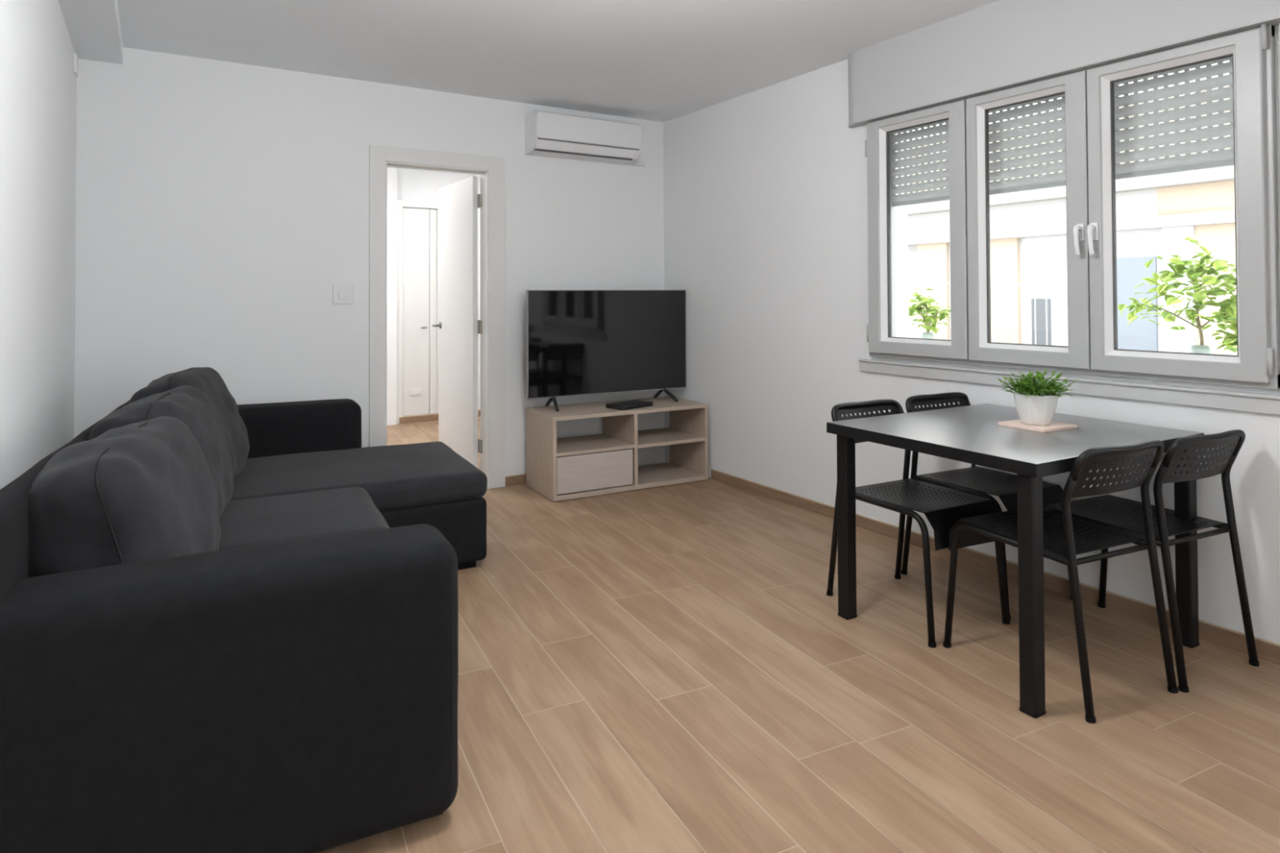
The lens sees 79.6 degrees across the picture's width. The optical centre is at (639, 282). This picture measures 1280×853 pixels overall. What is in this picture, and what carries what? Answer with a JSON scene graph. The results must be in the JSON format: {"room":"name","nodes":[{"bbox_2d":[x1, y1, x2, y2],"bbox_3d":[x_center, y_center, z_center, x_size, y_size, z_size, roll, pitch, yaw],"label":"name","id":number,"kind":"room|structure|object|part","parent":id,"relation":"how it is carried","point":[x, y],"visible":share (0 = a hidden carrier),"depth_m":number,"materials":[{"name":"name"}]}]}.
{"room":"living room","nodes":[
{"label":"living room","id":0,"kind":"room"},
{"bbox_2d":[0,0,76,489],"bbox_3d":[-0.904,-0.004,0.666,0.150,2.507,7.290,0,-1,-32],"label":"wall","id":1,"kind":"structure","parent":0,"point":[38,80],"depth_m":2.53,"materials":[{"name":"white paint"}]},
{"bbox_2d":[73,53,78,76],"bbox_3d":[-2.709,-1.044,3.691,0.012,0.090,0.100,0,-1,-32],"label":"wall box","id":2,"kind":"object","parent":1,"relation":"attached to","point":[75,56],"visible":1,"depth_m":3.65,"materials":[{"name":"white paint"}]},
{"bbox_2d":[57,0,123,64],"bbox_3d":[-0.766,-1.212,0.775,0.190,0.089,7.290,0,-1,-32],"label":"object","id":3,"kind":"structure","parent":1,"relation":"attached to","point":[93,26],"depth_m":3.40,"materials":[{"name":"white paint"}]},
{"bbox_2d":[74,47,664,475],"bbox_3d":[-1.280,0.064,4.807,3.930,2.507,0.120,0,-1,-32],"label":"wall","id":4,"kind":"structure","parent":0,"point":[221,206],"depth_m":4.29,"materials":[{"name":"white paint"}]},
{"bbox_2d":[332,285,353,304],"bbox_3d":[-1.717,0.070,4.450,0.116,0.108,0.018,0,-1,-32],"label":"light switch","id":5,"kind":"object","parent":4,"relation":"attached to","point":[340,294],"visible":1,"depth_m":4.44,"materials":[{"name":"white plastic"}]},
{"bbox_2d":[368,144,505,488],"bbox_3d":[-1.463,0.258,5.114,0.850,2.130,0.869,0,-1,-32],"label":"door","id":6,"kind":"structure","parent":4,"relation":"in","point":[460,326],"depth_m":4.96,"materials":[{"name":"white paint"}]},
{"bbox_3d":[-1.453,0.309,5.527,0.066,0.048,0.129,0,-1,-32],"label":"handle","id":7,"kind":"part","parent":6,"relation":"part of","materials":[{"name":"grey metal"}]},
{"bbox_2d":[505,473,525,486],"bbox_3d":[-1.759,1.281,4.406,2.385,0.064,0.010,0,-1,-32],"label":"baseboard","id":8,"kind":"structure","parent":4,"relation":"attached to","point":[513,480],"depth_m":5.00,"materials":[{"name":"brown wood"}]},
{"bbox_2d":[524,109,645,166],"bbox_3d":[-0.318,-0.980,5.250,0.930,0.270,0.190,0,-1,-32],"label":"air conditioner","id":9,"kind":"object","parent":4,"relation":"attached to","point":[547,134],"visible":1,"depth_m":5.12,"materials":[{"name":"white plastic"}]},
{"bbox_3d":[-0.328,-1.014,5.143,0.792,0.170,0.018,0,-1,-32],"label":"panel","id":10,"kind":"part","parent":9,"relation":"part of","materials":[{"name":"white plastic"}]},
{"bbox_2d":[386,167,397,425],"bbox_3d":[-2.407,0.110,7.406,0.105,2.507,0.100,0,-1,-32],"label":"wall","id":11,"kind":"structure","parent":0,"point":[392,172],"depth_m":7.37,"materials":[{"name":"white paint"}]},
{"bbox_2d":[397,168,479,408],"bbox_3d":[-2.640,0.110,7.378,3.200,2.507,0.100,0,-1,-32],"label":"wall","id":12,"kind":"structure","parent":0,"point":[412,184],"depth_m":7.68,"materials":[{"name":"white paint"}]},
{"bbox_2d":[396,199,438,423],"bbox_3d":[-2.162,0.280,7.561,0.473,2.170,0.094,0,-1,-32],"label":"door","id":13,"kind":"structure","parent":12,"relation":"in","point":[417,228],"depth_m":7.55,"materials":[{"name":"white paint"}]},
{"bbox_2d":[409,388,421,395],"bbox_3d":[-2.197,1.069,7.519,0.110,0.064,0.012,0,-1,-32],"label":"wall socket","id":14,"kind":"object","parent":13,"relation":"attached to","point":[412,391],"visible":1,"depth_m":7.51,"materials":[{"name":"white plastic"}]},
{"bbox_3d":[-2.063,0.285,7.652,0.069,2.028,0.035,0,-1,-32],"label":"panel","id":15,"kind":"part","parent":13,"relation":"part of","materials":[{"name":"white paint"}]},
{"bbox_2d":[399,408,479,423],"bbox_3d":[-1.829,1.334,7.763,1.205,0.064,0.075,0,-1,-32],"label":"baseboard","id":16,"kind":"structure","parent":12,"relation":"attached to","point":[426,417],"depth_m":7.52,"materials":[{"name":"brown wood"}]},
{"bbox_2d":[117,0,999,122],"bbox_3d":[0.697,-1.323,1.682,3.930,0.150,7.560,0,-1,-32],"label":"ceiling","id":17,"kind":"structure","parent":0,"point":[656,60],"depth_m":3.82,"materials":[{"name":"white paint"}]},
{"bbox_2d":[318,416,1279,852],"bbox_3d":[-0.062,1.331,2.862,3.930,0.100,10.450,0,-1,-32],"label":"floor","id":18,"kind":"structure","parent":0,"point":[669,668],"depth_m":2.29,"materials":[{"name":"brown wood"}]},
{"bbox_2d":[0,367,487,852],"bbox_3d":[-1.227,0.825,2.933,1.486,0.924,2.787,0,-1,-27],"label":"sofa","id":19,"kind":"object","parent":18,"relation":"on","point":[226,626],"visible":1,"depth_m":1.66,"materials":[{"name":"grey fabric"}]},
{"bbox_3d":[-1.803,0.846,2.520,0.083,0.794,2.509,0,-1,-27],"label":"backrest","id":20,"kind":"part","parent":19,"relation":"part of","materials":[{"name":"grey fabric"}]},
{"bbox_2d":[27,416,221,577],"bbox_3d":[-1.325,0.625,2.019,0.355,0.505,0.735,0,-1,-19],"label":"cushion","id":21,"kind":"object","parent":19,"relation":"on","point":[141,490],"depth_m":1.75,"materials":[{"name":"grey fabric"}]},
{"bbox_2d":[88,385,233,519],"bbox_3d":[-1.611,0.625,2.639,0.355,0.505,0.681,0,-1,-19],"label":"cushion","id":22,"kind":"object","parent":19,"relation":"on","point":[188,404],"depth_m":2.58,"materials":[{"name":"grey fabric"}]},
{"bbox_2d":[128,367,249,477],"bbox_3d":[-1.915,0.632,3.305,0.424,0.521,0.729,0,-1,-27],"label":"cushion","id":23,"kind":"object","parent":19,"relation":"on","point":[206,380],"depth_m":3.26,"materials":[{"name":"grey fabric"}]},
{"bbox_3d":[-0.883,0.927,1.690,0.933,0.646,0.265,0,-1,-27],"label":"armrest","id":24,"kind":"part","parent":19,"relation":"part of","materials":[{"name":"grey fabric"}]},
{"bbox_3d":[-1.992,0.958,3.958,1.040,0.652,0.259,0,-1,-27],"label":"armrest","id":25,"kind":"part","parent":19,"relation":"part of","materials":[{"name":"grey fabric"}]},
{"bbox_2d":[218,486,390,550],"bbox_3d":[-1.352,0.927,2.741,0.826,0.209,0.716,0,-1,-27],"label":"seat cushion","id":26,"kind":"object","parent":19,"relation":"on","point":[270,519],"depth_m":2.71,"materials":[{"name":"grey fabric"}]},
{"bbox_2d":[230,441,487,511],"bbox_3d":[-1.482,0.926,3.574,1.350,0.156,0.903,0,-1,-27],"label":"cushion","id":27,"kind":"object","parent":19,"relation":"on","point":[431,476],"depth_m":3.45,"materials":[{"name":"grey fabric"}]},
{"bbox_2d":[525,396,708,501],"bbox_3d":[-0.143,1.064,5.052,1.110,0.505,0.460,0,-1,-29],"label":"tv stand","id":28,"kind":"object","parent":18,"relation":"on","point":[561,468],"visible":0.98,"depth_m":4.89,"materials":[{"name":"brown wood"}]},
{"bbox_3d":[-0.619,1.071,4.790,0.024,0.477,0.460,0,-1,-29],"label":"panel","id":29,"kind":"part","parent":28,"relation":"part of","materials":[{"name":"brown wood"}]},
{"bbox_3d":[-0.366,1.163,4.894,0.513,0.220,0.398,0,-1,-29],"label":"drawer","id":30,"kind":"part","parent":28,"relation":"part of","materials":[{"name":"brown wood"}]},
{"bbox_2d":[556,433,634,457],"bbox_3d":[-0.377,1.037,4.924,0.529,0.020,0.460,0,-1,-29],"label":"shelf","id":31,"kind":"object","parent":28,"relation":"attached to","point":[584,444],"depth_m":4.84,"materials":[{"name":"brown wood"}]},
{"bbox_2d":[525,289,686,412],"bbox_3d":[-0.196,0.429,5.100,1.167,0.761,0.252,0,-1,-28],"label":"television","id":32,"kind":"object","parent":28,"relation":"on","point":[579,342],"visible":1,"depth_m":5.07,"materials":[{"name":"black plastic"}]},
{"bbox_3d":[-0.144,0.823,5.056,1.110,0.024,0.460,0,-1,-29],"label":"panel","id":33,"kind":"part","parent":28,"relation":"part of","materials":[{"name":"brown wood"}]},
{"bbox_2d":[605,400,653,410],"bbox_3d":[-0.067,0.795,4.995,0.280,0.026,0.162,1,-1,-44],"label":"box","id":34,"kind":"object","parent":28,"relation":"on","point":[626,405],"visible":1,"depth_m":4.95,"materials":[{"name":"black plastic"}]},
{"bbox_3d":[-0.142,1.297,5.049,1.062,0.030,0.460,0,-1,-29],"label":"panel","id":35,"kind":"part","parent":28,"relation":"part of","materials":[{"name":"brown wood"}]},
{"bbox_2d":[637,427,705,448],"bbox_3d":[0.099,1.044,5.186,0.509,0.022,0.460,0,-1,-29],"label":"shelf","id":36,"kind":"object","parent":28,"relation":"attached to","point":[663,436],"depth_m":5.13,"materials":[{"name":"brown wood"}]},
{"bbox_3d":[0.333,1.076,5.314,0.024,0.477,0.460,0,-1,-29],"label":"panel","id":37,"kind":"part","parent":28,"relation":"part of","materials":[{"name":"brown wood"}]},
{"bbox_2d":[826,399,1009,648],"bbox_3d":[1.070,0.889,3.021,0.419,0.782,0.553,0,-1,-28],"label":"dining chair","id":38,"kind":"object","parent":18,"relation":"on","point":[943,507],"visible":0.8,"depth_m":2.96,"materials":[{"name":"black plastic"}]},
{"bbox_3d":[0.797,0.935,3.129,0.025,0.696,0.097,0,-1,-33],"label":"leg","id":39,"kind":"part","parent":38,"relation":"part of","materials":[{"name":"black metal"}]},
{"bbox_3d":[0.960,0.585,3.229,0.380,0.152,0.092,0,-1,-28],"label":"backrest","id":40,"kind":"part","parent":38,"relation":"part of","materials":[{"name":"black plastic"}]},
{"bbox_3d":[0.957,0.552,3.234,0.396,0.100,0.071,0,-1,-28],"label":"frame","id":41,"kind":"part","parent":38,"relation":"part of","materials":[{"name":"black plastic"}]},
{"bbox_3d":[0.918,1.052,2.897,0.034,0.452,0.478,0,-1,-28],"label":"leg","id":42,"kind":"part","parent":38,"relation":"part of","materials":[{"name":"black metal"}]},
{"bbox_3d":[1.131,0.936,3.307,0.025,0.696,0.097,0,-1,-24],"label":"leg","id":43,"kind":"part","parent":38,"relation":"part of","materials":[{"name":"black metal"}]},
{"bbox_3d":[1.090,0.886,2.984,0.360,0.121,0.453,0,-1,-28],"label":"seat","id":44,"kind":"part","parent":38,"relation":"part of","materials":[{"name":"black plastic"}]},
{"bbox_3d":[1.256,1.054,3.078,0.034,0.452,0.478,0,-1,-28],"label":"leg","id":45,"kind":"part","parent":38,"relation":"part of","materials":[{"name":"black metal"}]},
{"bbox_2d":[901,391,1071,619],"bbox_3d":[1.451,0.891,3.245,0.419,0.782,0.553,0,-1,-26],"label":"dining chair","id":46,"kind":"object","parent":18,"relation":"on","point":[980,482],"visible":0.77,"depth_m":3.30,"materials":[{"name":"black plastic"}]},
{"bbox_3d":[1.182,0.937,3.363,0.025,0.696,0.097,0,-1,-31],"label":"leg","id":47,"kind":"part","parent":46,"relation":"part of","materials":[{"name":"black metal"}]},
{"bbox_3d":[1.345,0.554,3.462,0.396,0.100,0.071,0,-1,-26],"label":"frame","id":48,"kind":"part","parent":46,"relation":"part of","materials":[{"name":"black plastic"}]},
{"bbox_3d":[1.348,0.587,3.457,0.380,0.152,0.092,0,-1,-26],"label":"backrest","id":49,"kind":"part","parent":46,"relation":"part of","materials":[{"name":"black plastic"}]},
{"bbox_3d":[1.295,1.054,3.127,0.034,0.452,0.478,0,-1,-26],"label":"leg","id":50,"kind":"part","parent":46,"relation":"part of","materials":[{"name":"black metal"}]},
{"bbox_3d":[1.470,0.888,3.208,0.360,0.121,0.453,0,-1,-26],"label":"seat","id":51,"kind":"part","parent":46,"relation":"part of","materials":[{"name":"black plastic"}]},
{"bbox_3d":[1.639,1.056,3.296,0.034,0.452,0.478,0,-1,-26],"label":"leg","id":52,"kind":"part","parent":46,"relation":"part of","materials":[{"name":"black"}]},
{"bbox_2d":[826,403,1204,718],"bbox_3d":[1.350,0.903,2.820,0.965,0.742,0.855,0,-1,-30],"label":"dining table","id":53,"kind":"object","parent":18,"relation":"on","point":[973,434],"visible":0.79,"depth_m":2.66,"materials":[{"name":"grey plastic"}]},
{"bbox_3d":[0.792,0.925,2.947,0.052,0.698,0.052,0,-1,-30],"label":"leg","id":54,"kind":"part","parent":53,"relation":"part of","materials":[{"name":"black metal"}]},
{"bbox_3d":[1.154,0.913,2.268,0.052,0.698,0.052,0,-1,-30],"label":"leg","id":55,"kind":"part","parent":53,"relation":"part of","materials":[{"name":"black metal"}]},
{"bbox_2d":[998,419,1077,432],"bbox_3d":[1.466,0.526,2.836,0.196,0.012,0.184,0,-1,-28],"label":"board","id":56,"kind":"object","parent":53,"relation":"on","point":[1053,426],"visible":0.79,"depth_m":2.79,"materials":[{"name":"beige wood"}]},
{"bbox_2d":[996,368,1078,425],"bbox_3d":[1.451,0.418,2.819,0.265,0.204,0.272,-1,-1,44],"label":"potted plant","id":57,"kind":"object","parent":56,"relation":"on","point":[1037,405],"visible":1,"depth_m":2.79,"materials":[{"name":"green plant"}]},
{"bbox_3d":[1.458,0.464,2.831,0.149,0.112,0.149,0,-1,-32],"label":"pot","id":58,"kind":"part","parent":57,"relation":"part of","materials":[{"name":"white ceramic"}]},
{"bbox_3d":[1.920,0.917,2.702,0.052,0.698,0.052,0,-1,-30],"label":"leg","id":59,"kind":"part","parent":53,"relation":"part of","materials":[{"name":"black metal"}]},
{"bbox_2d":[942,440,1177,723],"bbox_3d":[1.362,0.880,2.539,0.419,0.782,0.553,0,-1,-25],"label":"dining chair","id":60,"kind":"object","parent":18,"relation":"on","point":[1062,541],"visible":0.78,"depth_m":2.39,"materials":[{"name":"black plastic"}]},
{"bbox_3d":[1.174,1.045,2.487,0.034,0.452,0.478,0,-1,-25],"label":"leg","id":61,"kind":"part","parent":60,"relation":"part of","materials":[{"name":"black metal"}]},
{"bbox_3d":[1.344,0.878,2.577,0.360,0.121,0.453,0,-1,-25],"label":"seat","id":62,"kind":"part","parent":60,"relation":"part of","materials":[{"name":"black plastic"}]},
{"bbox_3d":[1.285,0.919,2.255,0.025,0.696,0.097,0,-1,-20],"label":"leg","id":63,"kind":"part","parent":60,"relation":"part of","materials":[{"name":"black metal"}]},
{"bbox_3d":[1.522,1.046,2.649,0.034,0.452,0.478,0,-1,-25],"label":"leg","id":64,"kind":"part","parent":60,"relation":"part of","materials":[{"name":"black metal"}]},
{"bbox_3d":[1.458,0.568,2.335,0.380,0.152,0.092,0,-1,-25],"label":"backrest","id":65,"kind":"part","parent":60,"relation":"part of","materials":[{"name":"black plastic"}]},
{"bbox_3d":[1.460,0.535,2.330,0.396,0.100,0.071,0,-1,-25],"label":"frame","id":66,"kind":"part","parent":60,"relation":"part of","materials":[{"name":"black plastic"}]},
{"bbox_3d":[1.628,0.920,2.414,0.025,0.696,0.097,0,-1,-30],"label":"leg","id":67,"kind":"part","parent":60,"relation":"part of","materials":[{"name":"black metal"}]},
{"bbox_2d":[1042,429,1259,693],"bbox_3d":[1.747,0.881,2.706,0.419,0.782,0.553,0,-1,-25],"label":"dining chair","id":68,"kind":"object","parent":18,"relation":"on","point":[1123,515],"visible":0.92,"depth_m":2.55,"materials":[{"name":"black plastic"}]},
{"bbox_3d":[1.559,1.046,2.653,0.034,0.452,0.478,0,-1,-25],"label":"leg","id":69,"kind":"part","parent":68,"relation":"part of","materials":[{"name":"black metal"}]},
{"bbox_3d":[1.729,0.879,2.744,0.360,0.121,0.453,0,-1,-25],"label":"seat","id":70,"kind":"part","parent":68,"relation":"part of","materials":[{"name":"black plastic"}]},
{"bbox_3d":[1.907,1.047,2.817,0.033,0.452,0.478,0,-1,-25],"label":"leg","id":71,"kind":"part","parent":68,"relation":"part of","materials":[{"name":"black metal"}]},
{"bbox_3d":[1.672,0.920,2.421,0.025,0.696,0.097,0,-1,-21],"label":"leg","id":72,"kind":"part","parent":68,"relation":"part of","materials":[{"name":"black metal"}]},
{"bbox_3d":[1.844,0.569,2.502,0.380,0.152,0.092,0,-1,-25],"label":"backrest","id":73,"kind":"part","parent":68,"relation":"part of","materials":[{"name":"black plastic"}]},
{"bbox_3d":[1.846,0.536,2.498,0.396,0.100,0.071,0,-1,-25],"label":"frame","id":74,"kind":"part","parent":68,"relation":"part of","materials":[{"name":"black plastic"}]},
{"bbox_3d":[2.014,0.921,2.583,0.025,0.696,0.097,0,-1,-30],"label":"leg","id":75,"kind":"part","parent":68,"relation":"part of","materials":[{"name":"black metal"}]},
{"bbox_2d":[662,24,1279,644],"bbox_3d":[2.239,0.014,2.646,0.280,2.507,7.290,0,-1,-32],"label":"wall","id":76,"kind":"structure","parent":0,"point":[766,196],"depth_m":4.38,"materials":[{"name":"white paint"}]},
{"bbox_2d":[711,469,1279,665],"bbox_3d":[2.273,1.230,2.308,0.010,0.064,6.720,0,-1,-32],"label":"baseboard","id":77,"kind":"structure","parent":76,"relation":"attached to","point":[1268,651],"depth_m":3.21,"materials":[{"name":"brown wood"}]},
{"bbox_2d":[848,0,1279,124],"bbox_3d":[1.982,-1.050,2.735,0.070,0.374,3.280,0,-1,-32],"label":"roller shutter box","id":78,"kind":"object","parent":76,"relation":"attached to","point":[999,42],"depth_m":3.28,"materials":[{"name":"grey plastic"}]},
{"bbox_2d":[848,15,1279,128],"bbox_3d":[1.980,-0.861,2.730,0.077,0.007,3.280,0,-1,-32],"label":"trim","id":79,"kind":"structure","parent":76,"relation":"attached to","point":[1275,20],"depth_m":3.03,"materials":[{"name":"grey plastic"}]},
{"bbox_2d":[858,358,1279,415],"bbox_3d":[1.769,0.416,3.099,0.031,0.066,2.270,0,-1,-32],"label":"window sill","id":80,"kind":"structure","parent":76,"relation":"attached to","point":[1256,402],"depth_m":2.97,"materials":[{"name":"grey"}]},
{"bbox_2d":[865,23,1279,389],"bbox_3d":[1.645,-0.244,3.274,0.149,1.223,1.717,0,-1,-32],"label":"window","id":81,"kind":"structure","parent":76,"relation":"in","point":[1091,348],"depth_m":3.02,"materials":[{"name":"grey plastic"}]},
{"bbox_3d":[1.357,-0.236,3.751,0.073,1.186,0.568,0,-1,-32],"label":"sash","id":82,"kind":"part","parent":81,"relation":"part of","materials":[{"name":"grey plastic"}]},
{"bbox_3d":[1.654,-0.245,3.280,0.073,1.186,0.531,0,-1,-32],"label":"sash","id":83,"kind":"part","parent":81,"relation":"part of","materials":[{"name":"grey plastic"}]},
{"bbox_2d":[889,56,1234,337],"bbox_3d":[1.787,-0.269,3.363,0.032,1.240,1.713,0,-1,-32],"label":"roller shutter","id":84,"kind":"object","parent":81,"relation":"attached to","point":[1220,157],"visible":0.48,"depth_m":3.13,"materials":[{"name":"grey plastic"}]},
{"bbox_3d":[1.336,-0.239,4.078,0.032,1.205,0.021,0,-1,-32],"label":"guide rail","id":85,"kind":"part","parent":84,"relation":"part of","materials":[{"name":"grey plastic"}]},
{"bbox_3d":[1.787,-0.424,3.366,0.014,0.020,1.675,0,-1,-32],"label":"rail","id":86,"kind":"part","parent":84,"relation":"part of","materials":[{"name":"grey plastic"}]},
{"bbox_3d":[1.733,-0.171,3.040,0.050,0.127,0.028,0,-1,-32],"label":"handle","id":87,"kind":"part","parent":81,"relation":"part of","materials":[{"name":"white plastic"}]},
{"bbox_3d":[1.761,-0.172,2.995,0.050,0.127,0.028,0,-1,-32],"label":"handle","id":88,"kind":"part","parent":81,"relation":"part of","materials":[{"name":"white plastic"}]},
{"bbox_3d":[1.950,-0.254,2.811,0.073,1.186,0.568,0,-1,-32],"label":"sash","id":89,"kind":"part","parent":81,"relation":"part of","materials":[{"name":"grey plastic"}]},
{"bbox_2d":[1279,22,1279,62],"bbox_3d":[2.140,-0.247,2.515,0.031,1.226,0.055,0,-1,-32],"label":"trim","id":90,"kind":"structure","parent":76,"relation":"attached to","point":[1279,23],"depth_m":2.54,"materials":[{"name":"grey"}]},
{"bbox_3d":[2.589,0.804,3.804,1.556,0.160,6.700,0,-1,-32],"label":"trim","id":91,"kind":"structure","parent":76,"relation":"attached to","visible":0},
{"bbox_2d":[908,288,951,338],"bbox_3d":[1.742,0.389,4.701,0.293,0.706,0.395,0,-1,-32],"label":"potted tree","id":92,"kind":"object","parent":91,"relation":"on","point":[926,319],"visible":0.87,"depth_m":4.68,"materials":[{"name":"green plant"}]},
{"bbox_3d":[1.760,0.524,4.705,0.140,0.437,0.140,0,-1,-32],"label":"planter","id":93,"kind":"part","parent":92,"relation":"part of","materials":[{"name":"grey ceramic"}]},
{"bbox_2d":[1117,235,1237,353],"bbox_3d":[2.552,0.252,3.466,0.426,0.935,0.699,0,-1,-32],"label":"potted tree","id":94,"kind":"object","parent":91,"relation":"on","point":[1227,313],"visible":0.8,"depth_m":3.46,"materials":[{"name":"green plant"}]},
{"bbox_3d":[2.536,0.501,3.474,0.140,0.437,0.140,0,-1,-32],"label":"planter","id":95,"kind":"part","parent":94,"relation":"part of","materials":[{"name":"grey ceramic"}]},
{"label":"outside","id":96,"kind":"structure","parent":0,"visible":0},
{"bbox_3d":[4.953,4.369,6.587,8.555,0.100,26.000,0,-1,-32],"label":"ground","id":97,"kind":"structure","parent":96,"visible":0},
{"bbox_2d":[906,85,1237,355],"bbox_3d":[4.936,1.238,7.817,1.300,6.200,16.000,0,-1,-32],"label":"facade","id":98,"kind":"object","parent":97,"relation":"on","point":[1155,214],"visible":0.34,"depth_m":8.04,"materials":[{"name":"grey"}]},
{"bbox_3d":[4.107,0.500,8.705,0.763,1.011,2.563,0,-1,-32],"label":"balcony railing","id":99,"kind":"part","parent":98,"relation":"part of","materials":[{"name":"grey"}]},
{"bbox_3d":[4.577,0.619,8.749,0.040,0.870,0.220,0,-1,-32],"label":"door glass","id":100,"kind":"part","parent":98,"relation":"part of","materials":[{"name":"grey"}]},
{"bbox_3d":[4.661,0.477,8.627,0.030,1.750,0.600,0,-1,-32],"label":"pane","id":101,"kind":"part","parent":98,"relation":"part of","materials":[{"name":"grey glass"}]},
{"bbox_3d":[4.787,-1.003,8.356,0.320,0.140,13.000,0,-1,-32],"label":"cornice","id":102,"kind":"part","parent":98,"relation":"part of","materials":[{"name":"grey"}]},
{"bbox_3d":[4.814,-0.593,8.365,0.260,0.120,13.000,0,-1,-32],"label":"cornice","id":103,"kind":"part","parent":98,"relation":"part of","materials":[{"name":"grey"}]},
{"bbox_3d":[5.078,0.689,7.964,0.030,1.900,0.520,0,-1,-32],"label":"pane","id":104,"kind":"part","parent":98,"relation":"part of","materials":[{"name":"grey"}]}
]}

